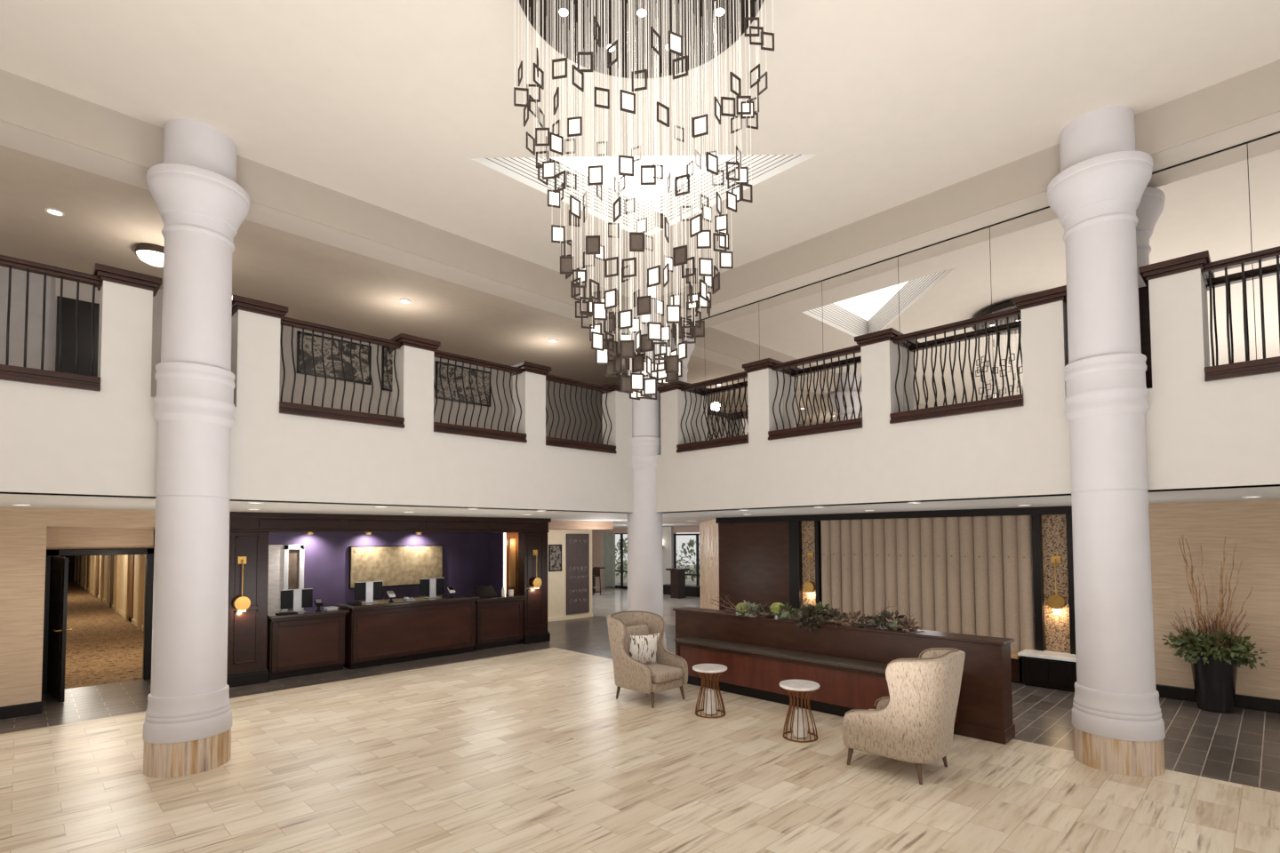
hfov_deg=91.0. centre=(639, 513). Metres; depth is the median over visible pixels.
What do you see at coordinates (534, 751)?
floor
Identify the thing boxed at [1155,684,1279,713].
baseboard
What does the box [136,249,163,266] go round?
shade
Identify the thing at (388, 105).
ceiling
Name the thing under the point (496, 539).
wall
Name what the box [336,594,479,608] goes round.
countertop
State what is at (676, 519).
ceiling
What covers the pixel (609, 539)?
sheer curtain
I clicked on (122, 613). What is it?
baseboard
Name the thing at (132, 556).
door
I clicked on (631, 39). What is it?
chandelier
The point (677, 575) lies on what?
stand
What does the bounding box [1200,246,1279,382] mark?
balustrade
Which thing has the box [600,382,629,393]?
trim
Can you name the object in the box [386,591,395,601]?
card terminal
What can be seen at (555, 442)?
balustrade
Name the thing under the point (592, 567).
table
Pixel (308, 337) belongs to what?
framed picture
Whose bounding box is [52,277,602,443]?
wall
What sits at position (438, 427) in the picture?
balustrade
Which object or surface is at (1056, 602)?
wall sconce
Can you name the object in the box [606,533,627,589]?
window
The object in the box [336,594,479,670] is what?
reception desk
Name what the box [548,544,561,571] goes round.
framed picture
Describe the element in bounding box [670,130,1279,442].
mirror
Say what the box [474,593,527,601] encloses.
countertop
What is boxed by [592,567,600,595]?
bar stool
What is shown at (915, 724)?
armchair
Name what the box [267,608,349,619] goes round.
countertop
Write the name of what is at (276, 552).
wall
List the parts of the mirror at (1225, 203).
mirror panel, mirror panel, mirror panel, mirror panel, mirror panel, mirror panel, mirror panel, mirror panel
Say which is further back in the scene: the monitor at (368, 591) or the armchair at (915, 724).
the monitor at (368, 591)
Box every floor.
[0,648,1279,852]
[64,576,143,689]
[592,586,700,625]
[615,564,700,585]
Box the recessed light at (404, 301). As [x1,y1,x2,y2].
[399,299,410,303]
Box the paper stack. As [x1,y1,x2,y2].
[323,606,337,609]
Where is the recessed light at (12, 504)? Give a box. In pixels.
[11,504,31,505]
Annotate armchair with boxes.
[606,610,687,708]
[842,648,965,784]
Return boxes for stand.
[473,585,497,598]
[665,568,689,599]
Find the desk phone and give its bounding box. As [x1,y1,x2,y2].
[403,597,415,600]
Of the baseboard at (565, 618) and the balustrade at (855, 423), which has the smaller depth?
the balustrade at (855, 423)
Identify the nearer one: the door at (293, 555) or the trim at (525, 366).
the trim at (525, 366)
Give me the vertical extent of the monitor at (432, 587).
0.390 m
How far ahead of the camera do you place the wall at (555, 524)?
16.10 m
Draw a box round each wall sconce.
[232,556,250,611]
[531,550,542,588]
[803,552,815,593]
[1047,555,1065,610]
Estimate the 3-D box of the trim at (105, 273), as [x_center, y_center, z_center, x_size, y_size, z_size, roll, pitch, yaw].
[-5.241,-2.341,6.423,0.520,0.135,0.480,2,-3,-45]
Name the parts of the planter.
pot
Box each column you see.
[142,119,250,778]
[618,298,666,647]
[1046,105,1165,776]
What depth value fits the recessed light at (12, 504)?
7.54 m
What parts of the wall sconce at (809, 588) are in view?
rod, plate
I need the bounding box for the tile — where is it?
[0,582,1279,791]
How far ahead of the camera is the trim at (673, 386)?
10.88 m
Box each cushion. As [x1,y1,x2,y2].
[624,624,649,663]
[645,663,682,683]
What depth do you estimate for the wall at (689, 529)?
26.06 m
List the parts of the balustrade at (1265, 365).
handrail, rail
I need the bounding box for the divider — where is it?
[672,607,1015,744]
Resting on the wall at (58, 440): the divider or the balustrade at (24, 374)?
the balustrade at (24, 374)
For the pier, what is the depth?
26.30 m
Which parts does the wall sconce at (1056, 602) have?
rod, plate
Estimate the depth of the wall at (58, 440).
7.23 m
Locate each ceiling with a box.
[0,0,1279,298]
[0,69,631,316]
[0,111,1279,333]
[0,144,627,385]
[0,484,1279,527]
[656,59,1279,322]
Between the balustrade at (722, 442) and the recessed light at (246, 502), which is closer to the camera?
the recessed light at (246, 502)
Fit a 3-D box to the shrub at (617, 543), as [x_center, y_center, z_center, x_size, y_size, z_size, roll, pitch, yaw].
[-1.098,2.713,37.366,1.964,2.063,2.042,2,-3,-45]
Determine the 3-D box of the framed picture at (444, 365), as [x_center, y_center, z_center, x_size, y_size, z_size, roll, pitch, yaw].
[-3.685,-2.698,13.175,1.260,0.750,0.040,2,-3,-45]
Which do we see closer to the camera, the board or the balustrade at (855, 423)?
the balustrade at (855, 423)
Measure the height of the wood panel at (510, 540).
2.430 m
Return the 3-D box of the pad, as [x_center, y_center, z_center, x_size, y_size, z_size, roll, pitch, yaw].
[-5.920,1.672,10.541,0.300,0.020,0.180,2,-3,-45]
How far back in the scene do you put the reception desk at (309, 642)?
10.65 m
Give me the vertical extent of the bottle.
0.200 m
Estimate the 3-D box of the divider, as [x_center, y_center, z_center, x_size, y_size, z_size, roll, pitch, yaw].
[2.296,2.065,8.688,0.750,1.115,4.940,2,-3,-45]
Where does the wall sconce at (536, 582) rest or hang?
attached to the surround at (249, 532)
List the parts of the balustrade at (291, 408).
handrail, rail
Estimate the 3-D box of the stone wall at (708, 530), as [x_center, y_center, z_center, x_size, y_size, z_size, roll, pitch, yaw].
[1.883,1.571,16.941,0.133,2.743,5.000,0,-2,0]
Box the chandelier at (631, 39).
[513,0,774,400]
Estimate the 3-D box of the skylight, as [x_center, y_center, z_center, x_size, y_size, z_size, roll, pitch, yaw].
[0.035,-4.261,7.070,2.770,0.500,2.770,2,-3,-45]
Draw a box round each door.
[41,548,154,703]
[55,296,99,376]
[72,554,134,622]
[282,544,304,610]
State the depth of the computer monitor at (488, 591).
13.32 m
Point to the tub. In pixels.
(510, 591)
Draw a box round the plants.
[710,593,923,634]
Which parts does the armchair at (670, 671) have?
leg, leg, seat frame, leg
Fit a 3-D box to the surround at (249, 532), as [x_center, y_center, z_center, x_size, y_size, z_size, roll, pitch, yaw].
[-4.322,1.421,12.105,6.200,2.743,0.310,2,-3,-45]
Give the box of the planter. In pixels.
[1161,535,1267,713]
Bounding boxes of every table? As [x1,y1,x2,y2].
[592,567,605,592]
[692,664,727,718]
[779,680,820,743]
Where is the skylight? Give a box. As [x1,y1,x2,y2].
[470,154,816,235]
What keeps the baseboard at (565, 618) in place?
attached to the wall at (556, 580)
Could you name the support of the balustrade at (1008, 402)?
on the wall at (1221, 433)
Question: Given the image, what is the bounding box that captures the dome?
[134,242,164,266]
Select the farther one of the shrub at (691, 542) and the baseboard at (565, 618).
the shrub at (691, 542)
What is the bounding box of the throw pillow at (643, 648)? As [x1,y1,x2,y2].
[629,633,659,663]
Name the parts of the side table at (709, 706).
rod, rod, rod, rod, rod, rod, rod, rod, rod, rod, rod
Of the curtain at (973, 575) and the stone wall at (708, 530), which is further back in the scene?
the stone wall at (708, 530)
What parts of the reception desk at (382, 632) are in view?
edge moulding, panel frame, panel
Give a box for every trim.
[73,554,144,630]
[92,263,162,296]
[232,294,288,319]
[389,333,440,351]
[509,360,551,375]
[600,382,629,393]
[656,381,694,393]
[742,358,784,373]
[854,328,904,347]
[1012,285,1066,311]
[1138,250,1211,286]
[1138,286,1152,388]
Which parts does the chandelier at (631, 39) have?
cord, square frame, square frame, square frame, cord, square frame, square frame, cord, cord, square frame, square frame, cord, square frame, cord, square frame, panel, cord, square frame, square frame, panel, cord, square frame, panel, square frame, cord, square frame, cord, cord, panel, square frame, cord, cord, cord, panel, square frame, square frame, panel, square frame, square frame, cord, square frame, cord, cord, cord, cord, cord, cord, square frame, cord, square frame, square frame, cord, cord, cord, cord, square frame, panel, cord, square frame, square frame, cord, panel, square frame, square frame, panel, cord, cord, square frame, panel, cord, cord, square frame, cord, cord, cord, cord, cord, cord, square frame, square frame, panel, square frame, square frame, panel, cord, cord, square frame, square frame, cord, cord, cord, cord, cord, square frame, cord, cord, cord, cord, cord, cord, cord, square frame, panel, cord, panel, square frame, square frame, panel, square frame, panel, square frame, panel, square frame, panel, square frame, cord, cord, cord, cord, cord, cord, cord, cord, cord, cord, square frame, panel, square frame, panel, panel, panel, square frame, square frame, cord, square frame, cord, cord, cord, cord, panel, square frame, cord, cord, panel, square frame, cord, cord, square frame, square frame, cord, panel, cord, cord, cord, cord, panel, square frame, cord, square frame, panel, square frame, cord, cord, cord, square frame, cord, square frame, square frame, panel, cord, square frame, cord, cord, cord, cord, panel, cord, cord, square frame, cord, square frame, cord, cord, square frame, panel, square frame, cord, panel, cord, square frame, cord, square frame, panel, cord, cord, cord, square frame, panel, square frame, cord, cord, cord, panel, square frame, square frame, cord, cord, cord, cord, cord, square frame, square frame, cord, cord, square frame, cord, cord, cord, cord, panel, cord, square frame, cord, cord, cord, square frame, panel, square frame, panel, square frame, panel, cord, cord, square frame, panel, cord, cord, cord, cord, cord, square frame, cord, panel, cord, square frame, panel, cord, cord, cord, square frame, panel, square frame, panel, cord, square frame, cord, cord, cord, cord, square frame, square frame, panel, square frame, cord, square frame, cord, cord, square frame, panel, square frame, square frame, cord, cord, cord, square frame, square frame, square frame, cord, square frame, square frame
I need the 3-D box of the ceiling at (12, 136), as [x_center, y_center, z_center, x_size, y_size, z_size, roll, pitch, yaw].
[-0.044,-3.737,1.878,14.400,0.001,14.500,2,-3,-45]
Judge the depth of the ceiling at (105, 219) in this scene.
9.08 m
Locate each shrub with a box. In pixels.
[615,537,627,578]
[615,543,627,576]
[676,539,699,581]
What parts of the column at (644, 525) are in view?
moulding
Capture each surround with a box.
[226,512,551,687]
[715,505,1076,655]
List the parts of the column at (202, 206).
moulding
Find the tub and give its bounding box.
[508,589,513,596]
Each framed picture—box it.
[296,330,371,384]
[381,345,392,391]
[435,360,490,407]
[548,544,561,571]
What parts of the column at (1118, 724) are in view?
moulding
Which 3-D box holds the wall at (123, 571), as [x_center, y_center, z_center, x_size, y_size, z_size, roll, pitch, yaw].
[-24.989,2.188,26.969,2.500,2.600,46.800,2,-3,-45]
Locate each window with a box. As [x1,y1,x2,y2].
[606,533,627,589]
[673,533,699,584]
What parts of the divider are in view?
panel, seat, seat rail, panel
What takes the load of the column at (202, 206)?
on the floor at (534, 751)
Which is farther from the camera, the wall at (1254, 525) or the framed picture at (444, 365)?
the framed picture at (444, 365)
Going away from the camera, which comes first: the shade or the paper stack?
the shade
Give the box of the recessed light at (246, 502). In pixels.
[246,502,263,503]
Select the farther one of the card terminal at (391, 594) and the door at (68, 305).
the card terminal at (391, 594)
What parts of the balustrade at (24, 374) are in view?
rail, handrail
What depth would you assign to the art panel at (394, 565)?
14.09 m
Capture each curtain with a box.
[600,533,615,587]
[820,515,1035,653]
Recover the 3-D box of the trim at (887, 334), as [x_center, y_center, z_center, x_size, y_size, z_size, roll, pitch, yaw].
[3.226,-2.313,8.443,0.462,0.135,0.520,2,-3,-45]
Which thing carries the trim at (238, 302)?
on the wall at (58, 440)
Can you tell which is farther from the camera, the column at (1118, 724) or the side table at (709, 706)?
the side table at (709, 706)
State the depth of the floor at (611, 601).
22.04 m
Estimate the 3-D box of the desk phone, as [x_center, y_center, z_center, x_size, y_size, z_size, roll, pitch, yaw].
[-4.413,1.631,12.041,0.170,0.060,0.160,2,-3,-45]
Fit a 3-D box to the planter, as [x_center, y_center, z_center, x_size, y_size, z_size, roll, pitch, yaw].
[7.527,1.421,8.278,0.845,2.309,0.884,0,-2,-3]
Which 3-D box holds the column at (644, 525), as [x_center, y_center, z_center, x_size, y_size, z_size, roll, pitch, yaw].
[0.084,-0.557,11.386,0.904,6.590,0.904,2,-3,-45]
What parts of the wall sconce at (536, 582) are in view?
plate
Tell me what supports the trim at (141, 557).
attached to the wall at (123, 571)
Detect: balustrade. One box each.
[0,254,102,391]
[279,316,404,428]
[433,350,527,442]
[545,374,616,454]
[676,371,748,453]
[768,344,862,440]
[889,307,1023,423]
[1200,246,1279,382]
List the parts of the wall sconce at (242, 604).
plate, rod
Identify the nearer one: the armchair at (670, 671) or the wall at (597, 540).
the armchair at (670, 671)
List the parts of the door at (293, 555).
glass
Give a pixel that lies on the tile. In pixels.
(1242, 747)
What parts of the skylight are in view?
glazing pane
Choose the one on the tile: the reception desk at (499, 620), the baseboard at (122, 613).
the reception desk at (499, 620)
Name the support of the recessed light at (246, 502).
in the ceiling at (676, 519)
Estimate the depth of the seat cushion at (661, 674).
8.74 m
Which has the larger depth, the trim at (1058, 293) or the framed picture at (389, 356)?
the framed picture at (389, 356)
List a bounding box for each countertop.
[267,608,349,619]
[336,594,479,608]
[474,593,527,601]
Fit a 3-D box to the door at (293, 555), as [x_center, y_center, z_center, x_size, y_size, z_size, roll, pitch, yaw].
[-6.978,1.729,12.641,0.380,2.200,0.100,2,-3,-45]
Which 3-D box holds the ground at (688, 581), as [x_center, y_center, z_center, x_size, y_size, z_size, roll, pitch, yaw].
[5.152,3.726,37.215,20.300,0.001,34.000,2,-3,-45]
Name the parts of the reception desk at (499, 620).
edge moulding, panel frame, panel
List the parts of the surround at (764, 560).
plain panel, post, mosaic panel, post, post, mosaic panel, post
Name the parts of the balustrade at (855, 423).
rail, handrail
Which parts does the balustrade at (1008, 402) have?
handrail, rail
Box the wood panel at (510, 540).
[503,532,518,594]
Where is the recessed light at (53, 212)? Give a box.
[44,208,64,216]
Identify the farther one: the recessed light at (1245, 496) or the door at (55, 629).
the door at (55, 629)
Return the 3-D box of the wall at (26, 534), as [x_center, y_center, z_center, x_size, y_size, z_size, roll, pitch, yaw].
[-10.095,1.282,7.623,8.360,2.745,1.700,2,-3,-45]
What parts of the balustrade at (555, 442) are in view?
handrail, rail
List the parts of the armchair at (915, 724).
leg, leg, leg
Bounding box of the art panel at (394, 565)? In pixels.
[348,544,442,589]
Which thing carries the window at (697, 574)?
in the wall at (689, 529)
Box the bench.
[663,584,700,597]
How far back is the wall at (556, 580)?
17.66 m
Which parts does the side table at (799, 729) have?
rod, rod, rod, rod, rod, rod, rod, rod, rod, rod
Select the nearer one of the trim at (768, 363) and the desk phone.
the trim at (768, 363)
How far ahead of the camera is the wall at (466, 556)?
13.96 m
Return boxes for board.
[566,534,589,615]
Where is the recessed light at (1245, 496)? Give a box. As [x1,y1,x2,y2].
[1241,496,1262,497]
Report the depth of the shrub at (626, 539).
34.90 m
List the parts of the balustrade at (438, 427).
handrail, rail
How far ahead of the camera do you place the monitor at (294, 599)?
10.80 m
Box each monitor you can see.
[280,588,312,612]
[354,580,382,603]
[419,577,444,599]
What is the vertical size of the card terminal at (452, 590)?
0.197 m
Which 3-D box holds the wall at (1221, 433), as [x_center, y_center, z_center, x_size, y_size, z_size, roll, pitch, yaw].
[5.011,-1.285,6.644,0.400,2.130,14.350,2,-3,-45]
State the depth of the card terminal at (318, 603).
10.91 m
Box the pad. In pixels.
[275,611,297,615]
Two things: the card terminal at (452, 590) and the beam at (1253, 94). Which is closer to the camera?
the beam at (1253, 94)
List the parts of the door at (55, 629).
panel, handle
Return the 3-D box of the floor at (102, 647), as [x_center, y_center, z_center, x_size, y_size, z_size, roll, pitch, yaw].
[-24.770,3.486,26.917,2.600,0.001,46.700,2,-3,-45]
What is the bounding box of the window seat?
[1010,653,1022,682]
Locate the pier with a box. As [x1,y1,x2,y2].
[662,527,676,584]
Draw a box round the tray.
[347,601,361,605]
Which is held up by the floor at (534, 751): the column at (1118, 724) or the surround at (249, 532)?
the column at (1118, 724)
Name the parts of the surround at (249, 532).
panel moulding, header panel, panel moulding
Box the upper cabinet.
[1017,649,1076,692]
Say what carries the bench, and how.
on the floor at (611, 601)
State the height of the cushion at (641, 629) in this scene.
0.580 m
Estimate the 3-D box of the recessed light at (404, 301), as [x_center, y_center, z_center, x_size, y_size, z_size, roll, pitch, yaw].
[-3.790,-3.423,10.154,0.173,0.012,0.173,2,-3,-45]
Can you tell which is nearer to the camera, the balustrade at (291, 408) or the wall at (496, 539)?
the balustrade at (291, 408)
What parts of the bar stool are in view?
leg, backrest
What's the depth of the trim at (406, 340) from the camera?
8.37 m
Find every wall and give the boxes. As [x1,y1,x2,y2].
[0,265,55,370]
[0,280,633,513]
[0,507,155,706]
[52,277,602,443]
[59,554,145,625]
[267,544,283,611]
[268,532,489,608]
[489,532,518,593]
[547,529,591,618]
[548,520,613,529]
[592,529,606,587]
[605,526,699,533]
[656,268,1279,512]
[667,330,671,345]
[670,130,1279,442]
[699,519,719,609]
[1148,499,1279,699]
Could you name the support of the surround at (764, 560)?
attached to the wall at (1254, 525)
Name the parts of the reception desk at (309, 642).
edge moulding, panel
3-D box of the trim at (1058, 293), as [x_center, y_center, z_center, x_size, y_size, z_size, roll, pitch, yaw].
[4.562,-2.373,7.087,0.462,0.135,0.530,2,-3,-45]
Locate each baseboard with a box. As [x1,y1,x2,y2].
[0,701,42,719]
[68,575,143,631]
[547,613,593,622]
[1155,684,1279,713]
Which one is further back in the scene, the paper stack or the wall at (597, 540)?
the wall at (597, 540)
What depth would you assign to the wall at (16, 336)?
8.65 m
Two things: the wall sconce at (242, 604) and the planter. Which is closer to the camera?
the planter
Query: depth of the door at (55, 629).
9.55 m
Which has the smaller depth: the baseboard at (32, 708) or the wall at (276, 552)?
the baseboard at (32, 708)
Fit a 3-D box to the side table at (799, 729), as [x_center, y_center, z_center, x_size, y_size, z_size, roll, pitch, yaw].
[1.837,2.265,7.230,0.456,0.606,0.456,2,-3,-45]
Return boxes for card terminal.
[313,599,323,611]
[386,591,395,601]
[447,587,455,597]
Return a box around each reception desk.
[266,608,349,680]
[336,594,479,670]
[473,593,527,650]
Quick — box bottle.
[501,586,504,596]
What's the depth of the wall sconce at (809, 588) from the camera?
12.75 m
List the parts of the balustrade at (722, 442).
rail, handrail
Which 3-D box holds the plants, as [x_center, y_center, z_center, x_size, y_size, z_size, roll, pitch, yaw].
[2.253,1.410,8.886,0.610,0.523,3.425,2,-3,-45]

